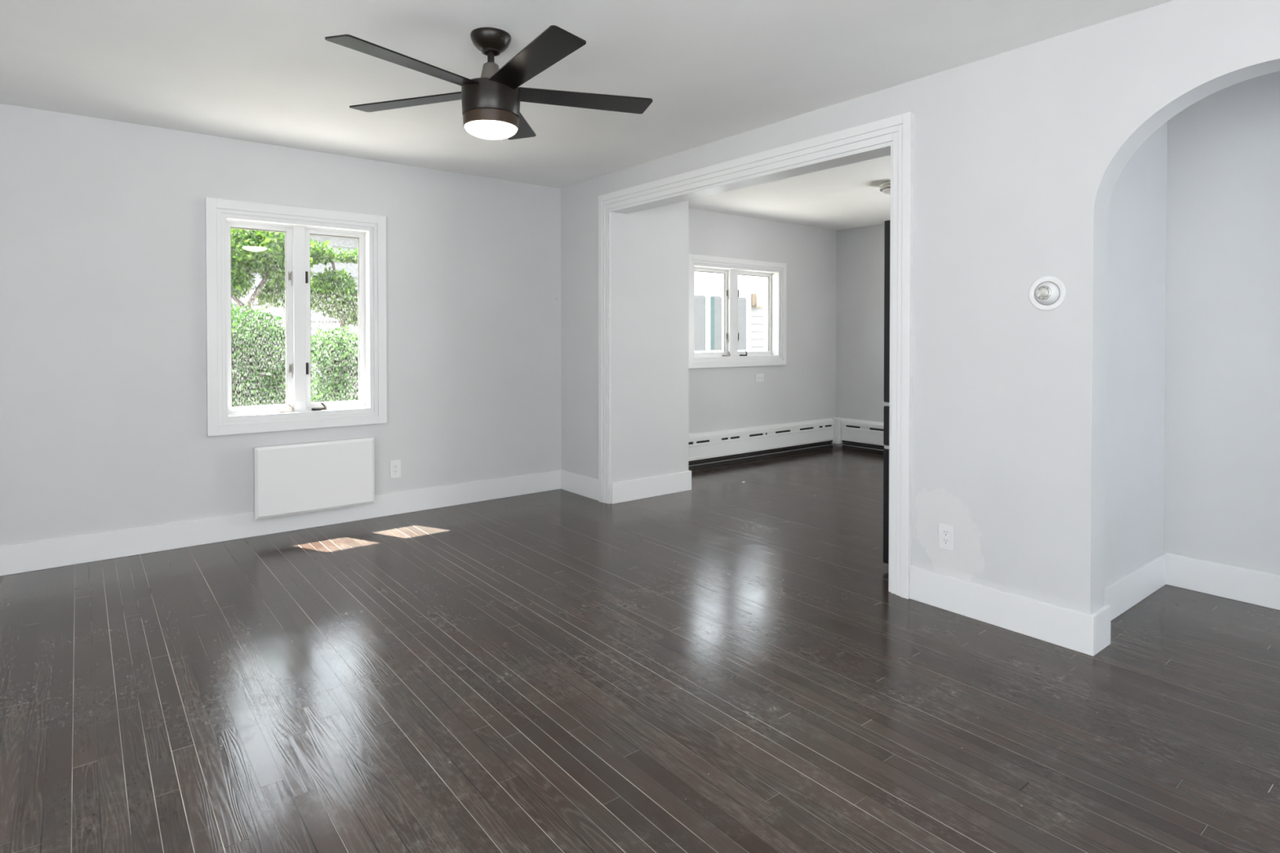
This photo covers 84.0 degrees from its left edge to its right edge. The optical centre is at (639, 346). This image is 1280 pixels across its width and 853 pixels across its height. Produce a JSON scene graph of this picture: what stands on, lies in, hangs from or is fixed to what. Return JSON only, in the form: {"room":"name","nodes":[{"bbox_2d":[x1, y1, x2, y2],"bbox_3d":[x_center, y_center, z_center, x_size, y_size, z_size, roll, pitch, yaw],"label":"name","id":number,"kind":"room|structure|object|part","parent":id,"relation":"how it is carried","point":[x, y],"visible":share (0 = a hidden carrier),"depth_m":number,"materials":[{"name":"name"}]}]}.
{"room":"empty living room","nodes":[
{"label":"empty living room","id":0,"kind":"room"},
{"bbox_2d":[0,103,836,545],"bbox_3d":[-1.140,-0.058,5.493,8.770,2.440,0.170,-1,1,-38],"label":"wall","id":1,"kind":"structure","parent":0,"point":[103,337],"depth_m":4.29,"materials":[{"name":"grey paint"}]},
{"bbox_2d":[0,469,562,576],"bbox_3d":[-2.511,1.101,4.303,4.784,0.155,0.018,-1,1,-38],"label":"baseboard","id":2,"kind":"structure","parent":1,"relation":"attached to","point":[26,557],"depth_m":4.30,"materials":[{"name":"white wood"}]},
{"bbox_2d":[204,197,386,435],"bbox_3d":[-2.228,-0.180,4.634,1.060,1.417,0.244,-1,1,-38],"label":"window","id":3,"kind":"structure","parent":1,"relation":"in","point":[221,215],"depth_m":4.60,"materials":[{"name":"white wood"}]},
{"bbox_3d":[-2.415,-0.178,4.502,0.387,1.193,0.036,-1,1,-38],"label":"sash","id":4,"kind":"part","parent":3,"relation":"part of","materials":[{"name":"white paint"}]},
{"bbox_3d":[-2.056,-0.182,4.785,0.387,1.193,0.036,-1,1,-38],"label":"sash","id":5,"kind":"part","parent":3,"relation":"part of","materials":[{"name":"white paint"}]},
{"bbox_2d":[253,437,374,519],"bbox_3d":[-2.090,0.834,4.578,0.716,0.440,0.104,-1,1,-38],"label":"radiator","id":6,"kind":"object","parent":1,"relation":"attached to","point":[289,479],"visible":1,"depth_m":4.52,"materials":[{"name":"white metal"}]},
{"bbox_2d":[390,459,400,478],"bbox_3d":[-1.702,0.855,4.946,0.076,0.122,0.009,-1,1,-38],"label":"wall outlet","id":7,"kind":"object","parent":1,"relation":"attached to","point":[395,465],"visible":1,"depth_m":4.94,"materials":[{"name":"white plastic"}]},
{"bbox_2d":[393,464,398,474],"bbox_3d":[-1.701,0.855,4.944,0.034,0.067,0.002,-1,1,-38],"label":"receptacle","id":8,"kind":"object","parent":7,"relation":"attached to","point":[395,466],"depth_m":4.94,"materials":[{"name":"white plastic"}]},
{"bbox_2d":[688,253,786,368],"bbox_3d":[0.916,-0.335,7.121,1.396,1.066,0.244,-1,1,-38],"label":"window","id":9,"kind":"structure","parent":1,"relation":"in","point":[775,273],"depth_m":7.10,"materials":[{"name":"white wood"}]},
{"bbox_3d":[0.652,-0.332,6.927,0.540,0.856,0.036,-1,1,-38],"label":"sash","id":10,"kind":"part","parent":9,"relation":"part of","materials":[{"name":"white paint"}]},
{"bbox_3d":[1.165,-0.337,7.333,0.540,0.856,0.036,-1,1,-38],"label":"sash","id":11,"kind":"part","parent":9,"relation":"part of","materials":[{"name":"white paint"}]},
{"bbox_2d":[755,373,764,382],"bbox_3d":[1.223,0.322,7.254,0.120,0.082,0.009,-1,1,-38],"label":"wall outlet","id":12,"kind":"object","parent":1,"relation":"attached to","point":[758,377],"visible":1,"depth_m":7.25,"materials":[{"name":"white plastic"}]},
{"bbox_2d":[688,417,843,470],"bbox_3d":[1.141,0.977,7.128,2.848,0.328,0.119,-1,1,-38],"label":"baseboard heater","id":13,"kind":"object","parent":1,"relation":"attached to","point":[704,447],"depth_m":7.20,"materials":[{"name":"white metal"}]},
{"bbox_3d":[1.076,1.130,7.115,2.730,0.022,0.038,-1,1,-38],"label":"rail","id":14,"kind":"part","parent":13,"relation":"part of","materials":[{"name":"black metal"}]},
{"bbox_3d":[1.093,0.980,7.092,2.730,0.153,0.013,-1,1,-38],"label":"panel","id":15,"kind":"part","parent":13,"relation":"part of","materials":[{"name":"white metal"}]},
{"bbox_2d":[688,417,834,442],"bbox_3d":[1.078,0.848,7.110,2.730,0.070,0.066,-1,1,-38],"label":"hood","id":16,"kind":"object","parent":13,"relation":"attached to","point":[828,423],"depth_m":7.20,"materials":[{"name":"white metal"}]},
{"bbox_3d":[2.210,0.944,7.973,0.122,0.281,0.118,-1,1,-38],"label":"heater corner cover","id":17,"kind":"part","parent":13,"relation":"part of","materials":[{"name":"white metal"}]},
{"bbox_2d":[0,0,1173,230],"bbox_3d":[0.843,-1.319,2.946,8.800,0.150,6.600,-1,1,-38],"label":"ceiling","id":18,"kind":"structure","parent":0,"point":[260,71],"depth_m":3.15,"materials":[{"name":"paint"}]},
{"bbox_2d":[324,25,653,139],"bbox_3d":[-0.587,-1.040,2.808,1.281,0.404,1.247,-1,1,-38],"label":"ceiling fan","id":19,"kind":"object","parent":18,"relation":"hanging from","point":[491,102],"visible":1,"depth_m":2.76,"materials":[{"name":"brown metal"}]},
{"bbox_3d":[-0.831,-1.017,2.540,0.135,0.026,0.557,1,1,38],"label":"blade","id":20,"kind":"part","parent":19,"relation":"part of","materials":[{"name":"black wood"}]},
{"bbox_3d":[-0.958,-1.022,2.972,0.557,0.026,0.135,0,1,20],"label":"blade","id":21,"kind":"part","parent":19,"relation":"part of","materials":[{"name":"black wood"}]},
{"bbox_3d":[-0.586,-1.026,3.226,0.135,0.026,0.557,0,1,2],"label":"blade","id":22,"kind":"part","parent":19,"relation":"part of","materials":[{"name":"black wood"}]},
{"bbox_3d":[-0.380,-1.016,2.527,0.135,0.026,0.557,-1,1,-34],"label":"blade","id":23,"kind":"part","parent":19,"relation":"part of","materials":[{"name":"black wood"}]},
{"bbox_3d":[-0.229,-1.022,2.951,0.557,0.026,0.135,0,1,-16],"label":"blade","id":24,"kind":"part","parent":19,"relation":"part of","materials":[{"name":"black wood"}]},
{"bbox_2d":[879,180,890,194],"bbox_3d":[2.019,-1.237,5.554,0.284,0.084,0.284,-1,1,-38],"label":"ceiling light","id":25,"kind":"object","parent":18,"relation":"attached to","point":[885,187],"visible":0.23,"depth_m":5.51,"materials":[{"name":"white glass"}]},
{"bbox_3d":[2.019,-1.210,5.555,0.242,0.030,0.242,-1,1,-38],"label":"lamp shade","id":26,"kind":"part","parent":25,"relation":"part of","materials":[{"name":"white glass"}]},
{"bbox_2d":[0,445,1279,852],"bbox_3d":[0.843,1.296,2.980,8.800,0.200,6.600,-1,1,-38],"label":"floor","id":27,"kind":"structure","parent":0,"point":[724,664],"depth_m":2.41,"materials":[{"name":"brown wood"}]},
{"bbox_2d":[883,219,890,564],"bbox_3d":[1.847,0.259,3.780,0.875,1.852,0.790,-1,1,-38],"label":"refrigerator","id":28,"kind":"object","parent":27,"relation":"on","point":[887,223],"visible":0.09,"depth_m":3.76,"materials":[{"name":"black metal"}]},
{"bbox_3d":[1.656,0.847,4.030,0.875,0.610,0.063,-1,1,-38],"label":"drawer","id":29,"kind":"part","parent":28,"relation":"part of","materials":[{"name":"black metal"}]},
{"bbox_3d":[1.656,0.418,4.025,0.875,0.208,0.063,-1,1,-38],"label":"drawer","id":30,"kind":"part","parent":28,"relation":"part of","materials":[{"name":"black metal"}]},
{"bbox_3d":[1.483,-0.187,3.880,0.434,0.962,0.063,-1,1,-38],"label":"door","id":31,"kind":"part","parent":28,"relation":"part of","materials":[{"name":"black metal"}]},
{"bbox_2d":[626,200,688,480],"bbox_3d":[-0.068,-0.062,5.797,0.631,2.440,0.685,-1,1,-38],"label":"wall reveal","id":32,"kind":"structure","parent":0,"point":[657,238],"depth_m":5.52,"materials":[{"name":"grey paint"}]},
{"bbox_2d":[611,470,691,504],"bbox_3d":[-0.090,1.081,5.738,0.793,0.155,0.633,-1,1,-38],"label":"baseboard reveal","id":33,"kind":"structure","parent":32,"relation":"attached to","point":[660,485],"depth_m":5.47,"materials":[{"name":"white wood"}]},
{"bbox_2d":[835,223,885,450],"bbox_3d":[4.219,-0.060,5.654,0.166,2.440,6.230,-1,1,-38],"label":"wall","id":34,"kind":"structure","parent":0,"point":[860,269],"depth_m":7.79,"materials":[{"name":"grey paint"}]},
{"bbox_2d":[840,417,884,453],"bbox_3d":[3.030,0.978,6.983,0.066,0.328,2.450,-1,1,-38],"label":"baseboard heater","id":35,"kind":"object","parent":34,"relation":"attached to","point":[857,433],"visible":0.3,"depth_m":7.71,"materials":[{"name":"white metal"}]},
{"bbox_2d":[840,417,883,429],"bbox_3d":[3.030,0.849,6.982,0.066,0.070,2.450,-1,1,-38],"label":"hood","id":36,"kind":"object","parent":35,"relation":"attached to","point":[852,424],"depth_m":7.73,"materials":[{"name":"white metal"}]},
{"bbox_3d":[3.031,1.131,6.987,0.038,0.022,2.450,-1,1,-38],"label":"rail","id":37,"kind":"part","parent":35,"relation":"part of","materials":[{"name":"black metal"}]},
{"bbox_3d":[3.010,0.981,6.968,0.013,0.153,2.450,-1,1,-38],"label":"panel","id":38,"kind":"part","parent":35,"relation":"part of","materials":[{"name":"white metal"}]},
{"bbox_2d":[560,0,1279,614],"bbox_3d":[1.349,-0.030,3.382,0.145,2.440,6.230,-1,1,-38],"label":"wall","id":39,"kind":"structure","parent":0,"point":[1020,154],"depth_m":2.99,"materials":[{"name":"grey paint"}]},
{"bbox_2d":[560,470,598,500],"bbox_3d":[-0.466,1.084,5.559,0.018,0.155,0.552,-1,1,-38],"label":"baseboard","id":40,"kind":"structure","parent":39,"relation":"attached to","point":[587,486],"depth_m":5.55,"materials":[{"name":"white wood"}]},
{"bbox_2d":[598,111,913,599],"bbox_3d":[0.545,0.033,4.377,0.179,2.288,2.534,-1,1,-38],"label":"trim","id":41,"kind":"structure","parent":39,"relation":"attached to","point":[893,135],"depth_m":3.51,"materials":[{"name":"white wood"}]},
{"bbox_2d":[938,522,954,551],"bbox_3d":[1.388,0.865,3.220,0.009,0.116,0.074,-1,1,-38],"label":"wall outlet","id":42,"kind":"object","parent":39,"relation":"attached to","point":[946,532],"visible":1,"depth_m":3.21,"materials":[{"name":"white plastic"}]},
{"bbox_2d":[942,528,949,545],"bbox_3d":[1.386,0.865,3.218,0.002,0.067,0.034,-1,1,-38],"label":"receptacle","id":43,"kind":"object","parent":42,"relation":"attached to","point":[945,532],"depth_m":3.22,"materials":[{"name":"white plastic"}]},
{"bbox_2d":[909,565,1111,656],"bbox_3d":[1.582,1.117,3.102,0.181,0.155,0.774,-1,1,-38],"label":"baseboard","id":44,"kind":"structure","parent":39,"relation":"attached to","point":[1089,634],"depth_m":2.97,"materials":[{"name":"white wood"}]},
{"bbox_2d":[1028,275,1066,311],"bbox_3d":[1.645,-0.215,2.877,0.052,0.141,0.139,0,1,-28],"label":"thermostat","id":45,"kind":"object","parent":39,"relation":"attached to","point":[1046,293],"visible":1,"depth_m":2.86,"materials":[{"name":"white plastic"}]},
{"bbox_2d":[1104,121,1167,586],"bbox_3d":[2.229,-0.029,3.330,1.171,2.440,0.145,-1,1,-38],"label":"wall","id":46,"kind":"structure","parent":0,"point":[1137,213],"depth_m":3.30,"materials":[{"name":"grey paint"}]},
{"bbox_2d":[1104,553,1166,620],"bbox_3d":[2.220,1.115,3.233,1.018,0.155,0.018,-1,1,-38],"label":"baseboard","id":47,"kind":"structure","parent":46,"relation":"attached to","point":[1129,589],"depth_m":3.27,"materials":[{"name":"white wood"}]},
{"bbox_2d":[1163,71,1279,575],"bbox_3d":[3.442,-0.020,2.632,0.135,2.440,2.455,-1,1,-38],"label":"wall","id":48,"kind":"structure","parent":0,"point":[1221,505],"depth_m":3.37,"materials":[{"name":"grey paint"}]},
{"bbox_2d":[1162,552,1279,610],"bbox_3d":[3.382,1.123,2.600,0.018,0.155,2.455,-1,1,-38],"label":"baseboard","id":49,"kind":"structure","parent":48,"relation":"attached to","point":[1261,588],"depth_m":3.36,"materials":[{"name":"white wood"}]},
{"label":"outside","id":50,"kind":"structure","parent":0,"visible":0},
{"bbox_3d":[-10.151,1.440,20.904,70.000,0.235,34.650,-1,1,-38],"label":"ground","id":51,"kind":"structure","parent":50,"visible":0},
{"bbox_2d":[231,302,285,407],"bbox_3d":[-4.190,0.507,7.445,1.258,1.962,0.849,0,1,-33],"label":"shrub","id":52,"kind":"object","parent":51,"relation":"on","point":[256,362],"visible":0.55,"depth_m":7.37,"materials":[{"name":"green plant"}]},
{"bbox_2d":[231,228,314,398],"bbox_3d":[-4.407,0.010,8.161,1.225,2.935,0.947,-1,1,-38],"label":"tree","id":53,"kind":"object","parent":51,"relation":"on","point":[252,251],"visible":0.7,"depth_m":7.98,"materials":[{"name":"green plant"}]},
{"bbox_2d":[231,235,358,404],"bbox_3d":[-8.682,-0.828,12.248,9.200,4.500,4.800,-1,1,-38],"label":"neighbor house","id":54,"kind":"structure","parent":51,"relation":"on","point":[318,320],"depth_m":12.21,"materials":[{"name":"grey"}]},
{"bbox_2d":[310,238,358,383],"bbox_3d":[-3.860,0.032,9.316,1.225,2.862,0.916,-1,1,-38],"label":"tree","id":55,"kind":"object","parent":51,"relation":"on","point":[333,293],"visible":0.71,"depth_m":9.04,"materials":[{"name":"green plant"}]},
{"bbox_2d":[311,324,358,402],"bbox_3d":[-2.938,0.636,7.255,1.110,1.707,0.829,-1,1,-38],"label":"shrub","id":56,"kind":"object","parent":51,"relation":"on","point":[335,353],"visible":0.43,"depth_m":7.00,"materials":[{"name":"green plant"}]},
{"bbox_2d":[694,271,764,352],"bbox_3d":[1.918,-0.755,14.326,7.600,4.300,3.900,-1,1,-38],"label":"neighbor house","id":57,"kind":"structure","parent":51,"relation":"on","point":[708,286],"depth_m":12.00,"materials":[{"name":"white wood"}]},
{"bbox_3d":[0.944,-0.375,11.679,0.364,0.870,0.010,-1,1,-38],"label":"pane","id":58,"kind":"part","parent":57,"relation":"part of","materials":[{"name":"grey"}]},
{"bbox_2d":[710,297,714,350],"bbox_3d":[1.204,-0.378,11.881,0.100,0.890,0.015,-1,1,-38],"label":"shutter","id":59,"kind":"object","parent":57,"relation":"hanging from","point":[712,299],"depth_m":11.87,"materials":[{"name":"grey paint"}]},
{"bbox_3d":[1.273,-0.379,11.939,0.264,0.870,0.010,-1,1,-38],"label":"pane","id":60,"kind":"part","parent":57,"relation":"part of","materials":[{"name":"grey"}]},
{"bbox_3d":[1.757,-0.384,12.322,0.239,0.870,0.010,-1,1,-38],"label":"pane","id":61,"kind":"part","parent":57,"relation":"part of","materials":[{"name":"grey"}]},
{"bbox_2d":[751,293,762,307],"bbox_3d":[2.059,-0.806,12.479,0.190,0.250,0.110,-1,1,-38],"label":"lantern","id":62,"kind":"object","parent":57,"relation":"attached to","point":[756,300],"visible":1,"depth_m":12.46,"materials":[{"name":"beige metal"}]},
{"bbox_3d":[2.104,-0.801,12.495,0.080,0.180,0.080,-1,1,-38],"label":"glass","id":63,"kind":"part","parent":62,"relation":"part of","materials":[{"name":"white glass"}]}
]}

